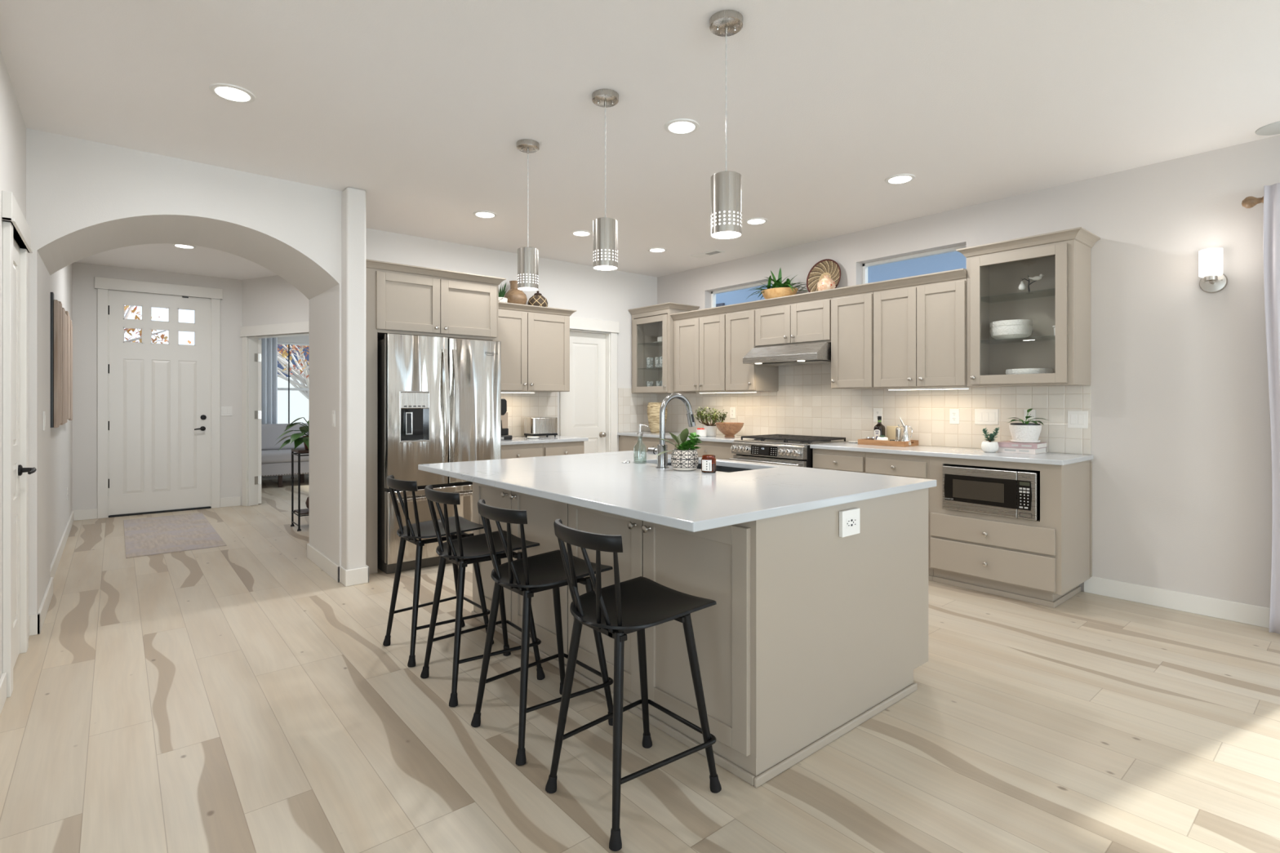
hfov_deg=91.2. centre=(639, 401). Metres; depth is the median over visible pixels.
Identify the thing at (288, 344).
blind wand
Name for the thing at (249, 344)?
trim
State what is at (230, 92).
recessed light
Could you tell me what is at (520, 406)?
tile backsplash
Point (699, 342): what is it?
upper cabinet
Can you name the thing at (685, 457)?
potted plant
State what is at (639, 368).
shelf
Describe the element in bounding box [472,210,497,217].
recessed light
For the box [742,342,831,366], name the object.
range hood
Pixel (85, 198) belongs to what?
wall
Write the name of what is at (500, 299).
pot
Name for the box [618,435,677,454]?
base cabinet
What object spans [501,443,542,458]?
base cabinet
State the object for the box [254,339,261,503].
door
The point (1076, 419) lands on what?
light switch
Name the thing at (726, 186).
pendant light
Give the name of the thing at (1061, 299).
upper cabinet
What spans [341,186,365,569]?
wall column
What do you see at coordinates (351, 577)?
baseboard
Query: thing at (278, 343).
window
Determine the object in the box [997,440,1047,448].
book
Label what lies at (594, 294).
wall
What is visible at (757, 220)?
recessed light
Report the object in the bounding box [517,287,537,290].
diffuser
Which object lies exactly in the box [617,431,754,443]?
countertop
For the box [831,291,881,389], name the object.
upper cabinet
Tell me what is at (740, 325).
upper cabinet
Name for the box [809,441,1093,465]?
countertop
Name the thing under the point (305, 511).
shelf
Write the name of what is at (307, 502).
round pot
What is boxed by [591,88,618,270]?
pendant light
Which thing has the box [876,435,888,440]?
potted succulent
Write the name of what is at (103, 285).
trim
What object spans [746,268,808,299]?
potted plant
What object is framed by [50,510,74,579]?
baseboard
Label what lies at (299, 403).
window
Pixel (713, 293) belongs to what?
window
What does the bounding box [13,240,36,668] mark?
door
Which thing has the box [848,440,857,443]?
spoon rest
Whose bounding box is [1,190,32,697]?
trim
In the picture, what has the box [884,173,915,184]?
recessed light
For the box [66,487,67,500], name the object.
outlet
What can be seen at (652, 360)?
upper cabinet
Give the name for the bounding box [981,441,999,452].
pot
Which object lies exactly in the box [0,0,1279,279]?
ceiling
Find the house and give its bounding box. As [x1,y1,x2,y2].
[715,251,965,306]
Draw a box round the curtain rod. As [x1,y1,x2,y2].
[1241,195,1263,208]
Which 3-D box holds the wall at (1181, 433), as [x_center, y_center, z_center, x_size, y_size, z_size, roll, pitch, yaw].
[4.451,-0.103,2.519,0.170,2.743,13.350,0,0,-40]
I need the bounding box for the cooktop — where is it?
[733,438,848,445]
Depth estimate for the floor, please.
2.36 m
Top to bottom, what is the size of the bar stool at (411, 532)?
0.884 m
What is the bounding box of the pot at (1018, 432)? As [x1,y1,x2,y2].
[1008,424,1041,440]
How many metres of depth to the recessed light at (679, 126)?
3.35 m
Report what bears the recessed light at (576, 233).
in the ceiling
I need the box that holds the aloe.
[498,282,508,302]
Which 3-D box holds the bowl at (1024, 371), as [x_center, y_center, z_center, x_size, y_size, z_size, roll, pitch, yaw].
[2.649,-0.170,4.267,0.277,0.094,0.277,0,0,-40]
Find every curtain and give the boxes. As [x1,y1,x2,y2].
[258,337,277,477]
[1262,182,1279,634]
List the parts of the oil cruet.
spout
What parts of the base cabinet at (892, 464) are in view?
drawer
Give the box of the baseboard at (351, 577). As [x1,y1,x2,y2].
[340,564,368,586]
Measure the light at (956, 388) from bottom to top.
0.014 m
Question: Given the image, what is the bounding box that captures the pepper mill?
[895,424,902,441]
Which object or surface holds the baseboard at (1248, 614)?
attached to the wall at (1181, 433)
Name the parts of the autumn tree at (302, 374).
crown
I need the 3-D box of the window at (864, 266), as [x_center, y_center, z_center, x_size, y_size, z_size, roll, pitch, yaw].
[2.273,-1.056,5.184,0.050,0.308,0.920,0,0,-40]
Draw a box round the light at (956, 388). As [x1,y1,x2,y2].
[888,386,968,390]
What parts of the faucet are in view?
handle knob, spout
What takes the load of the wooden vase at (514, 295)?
on the upper cabinet at (535, 340)
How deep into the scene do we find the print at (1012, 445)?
4.23 m
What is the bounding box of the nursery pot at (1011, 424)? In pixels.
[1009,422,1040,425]
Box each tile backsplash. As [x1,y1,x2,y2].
[501,391,557,436]
[617,387,657,432]
[657,363,1091,454]
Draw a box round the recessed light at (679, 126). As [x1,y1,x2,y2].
[664,118,699,134]
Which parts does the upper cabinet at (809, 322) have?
door, door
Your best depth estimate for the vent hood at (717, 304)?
9.95 m
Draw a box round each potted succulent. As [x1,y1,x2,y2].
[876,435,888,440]
[981,427,999,452]
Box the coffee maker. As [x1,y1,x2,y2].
[501,399,512,439]
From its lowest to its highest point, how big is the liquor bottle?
0.221 m
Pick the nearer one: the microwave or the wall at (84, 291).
the microwave
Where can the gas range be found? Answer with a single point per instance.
(773, 449)
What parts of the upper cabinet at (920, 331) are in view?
door, door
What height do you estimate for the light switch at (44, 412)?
0.115 m
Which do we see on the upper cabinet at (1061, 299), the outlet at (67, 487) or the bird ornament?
the bird ornament
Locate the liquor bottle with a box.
[873,416,884,439]
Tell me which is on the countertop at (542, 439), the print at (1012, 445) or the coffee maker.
the coffee maker
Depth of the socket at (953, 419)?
4.80 m
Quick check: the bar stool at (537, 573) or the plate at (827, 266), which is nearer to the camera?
the bar stool at (537, 573)
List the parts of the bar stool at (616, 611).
leg, rail, leg, seat frame, seat, leg, leg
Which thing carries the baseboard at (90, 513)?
attached to the wall at (84, 291)
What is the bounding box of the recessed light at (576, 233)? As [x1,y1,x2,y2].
[570,230,591,236]
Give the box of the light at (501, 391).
[501,391,534,393]
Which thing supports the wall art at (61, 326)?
attached to the wall at (12, 126)
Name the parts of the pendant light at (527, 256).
cord, lamp shade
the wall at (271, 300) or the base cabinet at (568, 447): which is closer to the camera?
the base cabinet at (568, 447)
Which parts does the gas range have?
knob, knob, knob, oven handle, control panel, oven door, knob, knob, knob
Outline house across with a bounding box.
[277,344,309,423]
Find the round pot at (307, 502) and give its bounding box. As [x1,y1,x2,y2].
[305,496,309,509]
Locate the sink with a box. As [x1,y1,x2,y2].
[667,462,753,472]
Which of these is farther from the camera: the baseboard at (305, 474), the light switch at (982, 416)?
the baseboard at (305, 474)
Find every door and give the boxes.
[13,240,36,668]
[108,290,211,517]
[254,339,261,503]
[567,331,606,453]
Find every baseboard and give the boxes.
[0,615,29,715]
[28,543,341,635]
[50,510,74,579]
[71,496,240,520]
[261,473,309,479]
[340,564,368,586]
[1084,576,1270,628]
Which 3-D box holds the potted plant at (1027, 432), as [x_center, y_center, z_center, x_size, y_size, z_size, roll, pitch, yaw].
[2.669,0.167,4.304,0.271,0.233,0.199,0,0,15]
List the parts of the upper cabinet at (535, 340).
door, crown, door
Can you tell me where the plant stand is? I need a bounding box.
[290,448,309,531]
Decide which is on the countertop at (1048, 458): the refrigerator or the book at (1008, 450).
the book at (1008, 450)
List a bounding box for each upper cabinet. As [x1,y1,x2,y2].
[498,302,576,391]
[628,302,699,393]
[673,312,731,392]
[725,308,778,391]
[755,297,831,347]
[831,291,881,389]
[873,278,972,388]
[955,226,1100,386]
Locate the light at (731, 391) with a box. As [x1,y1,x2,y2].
[698,391,756,393]
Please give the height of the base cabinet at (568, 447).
0.883 m
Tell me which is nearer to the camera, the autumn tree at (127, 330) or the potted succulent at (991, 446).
the potted succulent at (991, 446)
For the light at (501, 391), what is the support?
attached to the upper cabinet at (535, 340)
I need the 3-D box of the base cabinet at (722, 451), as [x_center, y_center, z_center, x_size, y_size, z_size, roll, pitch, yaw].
[0.848,0.827,6.195,0.632,0.883,0.823,0,0,-40]
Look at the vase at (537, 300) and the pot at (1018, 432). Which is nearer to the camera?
the pot at (1018, 432)
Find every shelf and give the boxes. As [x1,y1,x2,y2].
[293,508,309,515]
[637,341,662,346]
[638,367,662,370]
[980,335,1055,344]
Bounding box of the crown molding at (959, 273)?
[670,268,966,319]
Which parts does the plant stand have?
leg, leg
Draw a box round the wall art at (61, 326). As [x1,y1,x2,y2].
[50,292,72,427]
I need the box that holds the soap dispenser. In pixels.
[633,423,648,463]
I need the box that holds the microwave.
[942,464,1039,520]
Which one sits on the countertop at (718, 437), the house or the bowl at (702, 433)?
the bowl at (702, 433)
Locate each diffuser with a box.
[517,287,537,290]
[593,265,617,270]
[711,231,741,238]
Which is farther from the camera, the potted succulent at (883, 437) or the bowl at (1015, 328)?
the potted succulent at (883, 437)
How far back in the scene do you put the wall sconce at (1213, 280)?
3.61 m
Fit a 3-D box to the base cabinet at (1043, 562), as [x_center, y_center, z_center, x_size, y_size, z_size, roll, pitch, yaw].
[2.484,0.827,4.240,0.632,0.883,0.806,0,0,-40]
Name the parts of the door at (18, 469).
handle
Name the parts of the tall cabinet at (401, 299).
door, crown, door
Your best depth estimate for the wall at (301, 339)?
10.36 m
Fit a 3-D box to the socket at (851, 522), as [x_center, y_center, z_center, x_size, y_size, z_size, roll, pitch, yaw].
[0.809,0.465,2.395,0.072,0.038,0.001,0,0,-40]
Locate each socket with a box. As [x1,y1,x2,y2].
[846,516,857,528]
[951,417,956,421]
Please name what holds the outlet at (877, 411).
attached to the tile backsplash at (805, 403)
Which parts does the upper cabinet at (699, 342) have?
door, door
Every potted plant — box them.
[276,417,309,450]
[656,428,702,471]
[693,406,727,436]
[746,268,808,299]
[1008,408,1048,443]
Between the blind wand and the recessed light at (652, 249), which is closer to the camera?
the recessed light at (652, 249)
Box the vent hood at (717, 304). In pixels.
[715,302,724,306]
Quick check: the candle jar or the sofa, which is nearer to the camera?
the candle jar
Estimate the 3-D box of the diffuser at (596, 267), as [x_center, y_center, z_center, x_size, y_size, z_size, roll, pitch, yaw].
[-0.167,-0.644,3.023,0.114,0.003,0.114,0,0,-40]
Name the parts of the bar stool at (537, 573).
leg, rail, leg, seat frame, seat, leg, leg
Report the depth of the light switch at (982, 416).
4.62 m
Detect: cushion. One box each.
[261,422,309,450]
[261,448,309,463]
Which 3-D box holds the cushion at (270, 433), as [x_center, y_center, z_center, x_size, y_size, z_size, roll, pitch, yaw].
[-5.604,0.554,9.850,1.030,0.396,0.236,0,0,-40]
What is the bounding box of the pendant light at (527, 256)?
[516,138,539,290]
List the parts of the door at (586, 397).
knob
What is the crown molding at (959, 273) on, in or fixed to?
attached to the wall at (1181, 433)
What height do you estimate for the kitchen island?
0.883 m
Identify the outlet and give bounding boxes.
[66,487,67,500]
[729,407,735,418]
[839,507,859,537]
[873,408,882,422]
[949,408,959,424]
[1023,409,1035,423]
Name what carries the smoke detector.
attached to the ceiling
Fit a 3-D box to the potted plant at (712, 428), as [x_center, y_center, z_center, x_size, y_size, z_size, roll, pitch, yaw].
[0.711,0.205,6.351,0.348,0.299,0.352,0,0,43]
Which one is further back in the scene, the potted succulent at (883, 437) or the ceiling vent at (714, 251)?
the ceiling vent at (714, 251)
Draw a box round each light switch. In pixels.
[43,411,45,431]
[221,406,232,416]
[332,410,335,426]
[974,408,998,425]
[1067,410,1088,428]
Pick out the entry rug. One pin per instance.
(147, 536)
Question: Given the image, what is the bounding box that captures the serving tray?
[857,438,918,447]
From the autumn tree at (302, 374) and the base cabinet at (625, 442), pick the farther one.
the autumn tree at (302, 374)
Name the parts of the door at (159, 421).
pane frame, pane frame, pane frame, pane frame, pane frame, pane frame, handle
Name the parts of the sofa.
leg, leg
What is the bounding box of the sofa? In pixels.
[261,422,309,487]
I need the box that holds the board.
[886,426,902,440]
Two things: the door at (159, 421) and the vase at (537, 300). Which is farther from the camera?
the door at (159, 421)
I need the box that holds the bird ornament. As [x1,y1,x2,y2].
[1017,274,1044,293]
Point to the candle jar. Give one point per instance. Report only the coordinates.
(708, 461)
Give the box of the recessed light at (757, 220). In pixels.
[744,217,768,224]
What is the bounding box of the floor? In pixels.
[0,476,1279,852]
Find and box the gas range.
[728,434,848,467]
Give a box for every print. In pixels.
[1004,448,1029,452]
[1011,444,1031,447]
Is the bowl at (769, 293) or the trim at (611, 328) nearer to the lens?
the bowl at (769, 293)
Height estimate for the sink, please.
0.235 m
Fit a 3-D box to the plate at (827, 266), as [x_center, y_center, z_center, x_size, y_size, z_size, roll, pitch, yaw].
[1.649,-1.102,5.625,0.077,0.349,0.352,0,0,-40]
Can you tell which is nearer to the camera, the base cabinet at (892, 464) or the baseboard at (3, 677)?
the baseboard at (3, 677)
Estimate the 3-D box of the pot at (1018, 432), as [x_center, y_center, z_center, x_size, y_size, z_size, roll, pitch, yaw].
[2.651,0.220,4.312,0.194,0.112,0.194,0,0,-40]
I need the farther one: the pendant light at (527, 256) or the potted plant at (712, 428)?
the potted plant at (712, 428)
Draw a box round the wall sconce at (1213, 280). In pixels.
[1198,248,1227,293]
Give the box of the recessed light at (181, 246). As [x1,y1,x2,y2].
[172,243,195,248]
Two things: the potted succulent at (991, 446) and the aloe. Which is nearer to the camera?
the potted succulent at (991, 446)
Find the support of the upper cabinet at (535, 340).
attached to the wall at (594, 294)
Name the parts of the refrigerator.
control panel, dispenser frame, door, freezer drawer, drawer handle, door handle, door handle, door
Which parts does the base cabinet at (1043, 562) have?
knob, drawer, drawer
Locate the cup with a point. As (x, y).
(660, 338)
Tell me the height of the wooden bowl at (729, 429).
0.142 m
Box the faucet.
[647,392,695,468]
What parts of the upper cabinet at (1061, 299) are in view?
door, crown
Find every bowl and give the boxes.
[696,429,706,436]
[715,422,743,437]
[761,287,798,298]
[990,319,1032,339]
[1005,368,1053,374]
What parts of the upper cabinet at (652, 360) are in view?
door, crown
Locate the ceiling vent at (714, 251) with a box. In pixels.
[690,249,724,257]
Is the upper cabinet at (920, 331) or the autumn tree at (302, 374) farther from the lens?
the autumn tree at (302, 374)
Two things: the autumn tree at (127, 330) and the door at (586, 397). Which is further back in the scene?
the autumn tree at (127, 330)
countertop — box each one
[417,450,936,532]
[501,435,588,444]
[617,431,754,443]
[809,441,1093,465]
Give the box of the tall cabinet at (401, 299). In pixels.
[365,258,506,573]
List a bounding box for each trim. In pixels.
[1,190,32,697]
[94,276,222,518]
[240,321,309,506]
[559,316,619,452]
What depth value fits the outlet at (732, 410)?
6.52 m
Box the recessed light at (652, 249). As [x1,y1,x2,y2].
[648,247,666,252]
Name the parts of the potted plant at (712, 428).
pot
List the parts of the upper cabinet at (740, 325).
door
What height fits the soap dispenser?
0.223 m
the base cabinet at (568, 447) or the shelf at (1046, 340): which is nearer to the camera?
the shelf at (1046, 340)
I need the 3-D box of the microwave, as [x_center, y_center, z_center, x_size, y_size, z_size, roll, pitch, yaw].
[2.398,0.591,4.189,0.389,0.298,0.570,0,0,-40]
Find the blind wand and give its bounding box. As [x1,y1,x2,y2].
[288,344,289,423]
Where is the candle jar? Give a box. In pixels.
[701,454,715,473]
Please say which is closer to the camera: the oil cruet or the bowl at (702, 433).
the oil cruet
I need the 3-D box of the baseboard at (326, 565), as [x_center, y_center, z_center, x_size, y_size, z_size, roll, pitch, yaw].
[-2.945,1.212,4.277,1.715,0.112,0.928,0,0,-40]
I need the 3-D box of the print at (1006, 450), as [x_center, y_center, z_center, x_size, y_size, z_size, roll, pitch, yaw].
[2.556,0.336,4.252,0.001,0.013,0.150,0,0,-40]
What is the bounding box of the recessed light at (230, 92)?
[208,83,255,103]
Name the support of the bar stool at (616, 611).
on the floor
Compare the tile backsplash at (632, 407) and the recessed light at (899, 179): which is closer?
the recessed light at (899, 179)
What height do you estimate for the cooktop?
0.012 m
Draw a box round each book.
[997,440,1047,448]
[997,447,1046,454]
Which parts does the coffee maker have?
panel, tank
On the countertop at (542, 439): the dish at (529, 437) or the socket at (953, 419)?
the dish at (529, 437)
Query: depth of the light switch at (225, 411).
7.51 m
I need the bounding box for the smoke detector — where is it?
[1255,120,1279,135]
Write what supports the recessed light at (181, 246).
in the ceiling
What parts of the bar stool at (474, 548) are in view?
leg, rail, leg, seat frame, seat, leg, leg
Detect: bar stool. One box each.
[382,475,493,666]
[420,484,545,706]
[471,499,613,765]
[545,519,721,851]
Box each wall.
[0,48,72,677]
[26,128,342,614]
[72,262,242,510]
[242,275,309,337]
[277,335,309,343]
[365,227,657,451]
[657,134,1279,608]
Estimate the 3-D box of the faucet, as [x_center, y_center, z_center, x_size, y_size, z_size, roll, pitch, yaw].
[0.175,0.155,3.412,0.278,0.398,0.140,0,0,-40]
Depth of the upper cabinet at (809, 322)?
5.51 m
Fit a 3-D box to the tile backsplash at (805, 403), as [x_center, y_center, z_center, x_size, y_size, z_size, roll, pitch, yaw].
[1.592,-0.089,5.792,0.011,0.886,4.315,0,0,-40]
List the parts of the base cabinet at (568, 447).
drawer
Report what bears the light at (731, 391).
attached to the upper cabinet at (699, 342)
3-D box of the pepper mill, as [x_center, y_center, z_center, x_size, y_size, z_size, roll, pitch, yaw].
[2.078,0.265,5.000,0.072,0.159,0.049,0,0,39]
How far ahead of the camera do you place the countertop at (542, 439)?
5.82 m
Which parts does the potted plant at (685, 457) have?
pot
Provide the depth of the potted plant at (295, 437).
6.18 m
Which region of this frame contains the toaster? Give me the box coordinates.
[524,417,557,436]
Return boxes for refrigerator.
[377,333,501,573]
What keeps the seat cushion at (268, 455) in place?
on the sofa
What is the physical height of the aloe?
0.237 m
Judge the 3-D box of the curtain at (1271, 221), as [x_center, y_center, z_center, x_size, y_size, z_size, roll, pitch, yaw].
[3.527,0.041,3.266,0.047,2.430,0.396,0,0,-40]
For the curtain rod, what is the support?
attached to the wall at (1181, 433)
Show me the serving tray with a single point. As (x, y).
(862, 442)
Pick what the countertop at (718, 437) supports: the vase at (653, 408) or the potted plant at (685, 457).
the vase at (653, 408)
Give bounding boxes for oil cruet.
[899,417,912,444]
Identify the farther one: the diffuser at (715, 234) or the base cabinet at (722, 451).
the base cabinet at (722, 451)
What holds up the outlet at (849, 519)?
attached to the kitchen island
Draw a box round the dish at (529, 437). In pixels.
[526,436,539,439]
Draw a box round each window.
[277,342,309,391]
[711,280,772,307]
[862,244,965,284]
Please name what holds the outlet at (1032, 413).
attached to the tile backsplash at (805, 403)
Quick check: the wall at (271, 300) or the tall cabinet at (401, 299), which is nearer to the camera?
the tall cabinet at (401, 299)
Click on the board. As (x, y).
(891, 430)
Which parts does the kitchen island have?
door, knob, knob, door, door, knob, knob, moulding, door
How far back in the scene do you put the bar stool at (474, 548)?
2.80 m
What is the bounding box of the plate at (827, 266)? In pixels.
[806,258,840,292]
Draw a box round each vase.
[504,280,527,304]
[528,290,547,306]
[647,402,667,433]
[817,275,835,290]
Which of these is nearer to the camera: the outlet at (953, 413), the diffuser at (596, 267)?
the diffuser at (596, 267)
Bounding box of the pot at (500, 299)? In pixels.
[498,297,507,302]
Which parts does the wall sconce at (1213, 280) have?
lamp shade, arm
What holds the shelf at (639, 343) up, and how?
attached to the upper cabinet at (652, 360)
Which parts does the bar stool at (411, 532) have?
leg, rail, leg, seat frame, seat, leg, leg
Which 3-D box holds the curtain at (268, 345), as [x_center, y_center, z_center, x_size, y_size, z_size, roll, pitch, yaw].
[-5.964,0.058,10.006,0.302,2.320,0.062,0,0,-40]
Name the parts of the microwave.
control panel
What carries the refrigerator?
on the floor
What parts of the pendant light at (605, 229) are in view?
lamp shade, cord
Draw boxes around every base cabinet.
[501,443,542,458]
[542,440,584,456]
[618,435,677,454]
[677,440,736,459]
[865,452,933,581]
[928,456,1092,608]
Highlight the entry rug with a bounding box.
[123,512,226,558]
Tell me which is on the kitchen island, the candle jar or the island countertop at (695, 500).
the island countertop at (695, 500)
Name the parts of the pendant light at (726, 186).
lamp shade, cord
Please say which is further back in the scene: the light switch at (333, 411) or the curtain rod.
the light switch at (333, 411)
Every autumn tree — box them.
[124,305,191,344]
[277,344,309,420]
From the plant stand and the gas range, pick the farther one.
the plant stand
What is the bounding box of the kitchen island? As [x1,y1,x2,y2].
[471,482,928,787]
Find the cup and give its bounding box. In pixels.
[657,336,662,341]
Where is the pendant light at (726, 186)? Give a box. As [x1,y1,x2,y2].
[709,9,742,239]
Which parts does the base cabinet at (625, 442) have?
drawer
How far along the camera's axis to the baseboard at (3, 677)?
2.60 m
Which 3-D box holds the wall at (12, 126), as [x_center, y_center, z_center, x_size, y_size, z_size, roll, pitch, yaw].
[-3.936,-0.103,4.054,0.128,2.743,6.870,0,0,-40]
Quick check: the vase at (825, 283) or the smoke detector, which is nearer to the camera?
the smoke detector
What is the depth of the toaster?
6.13 m

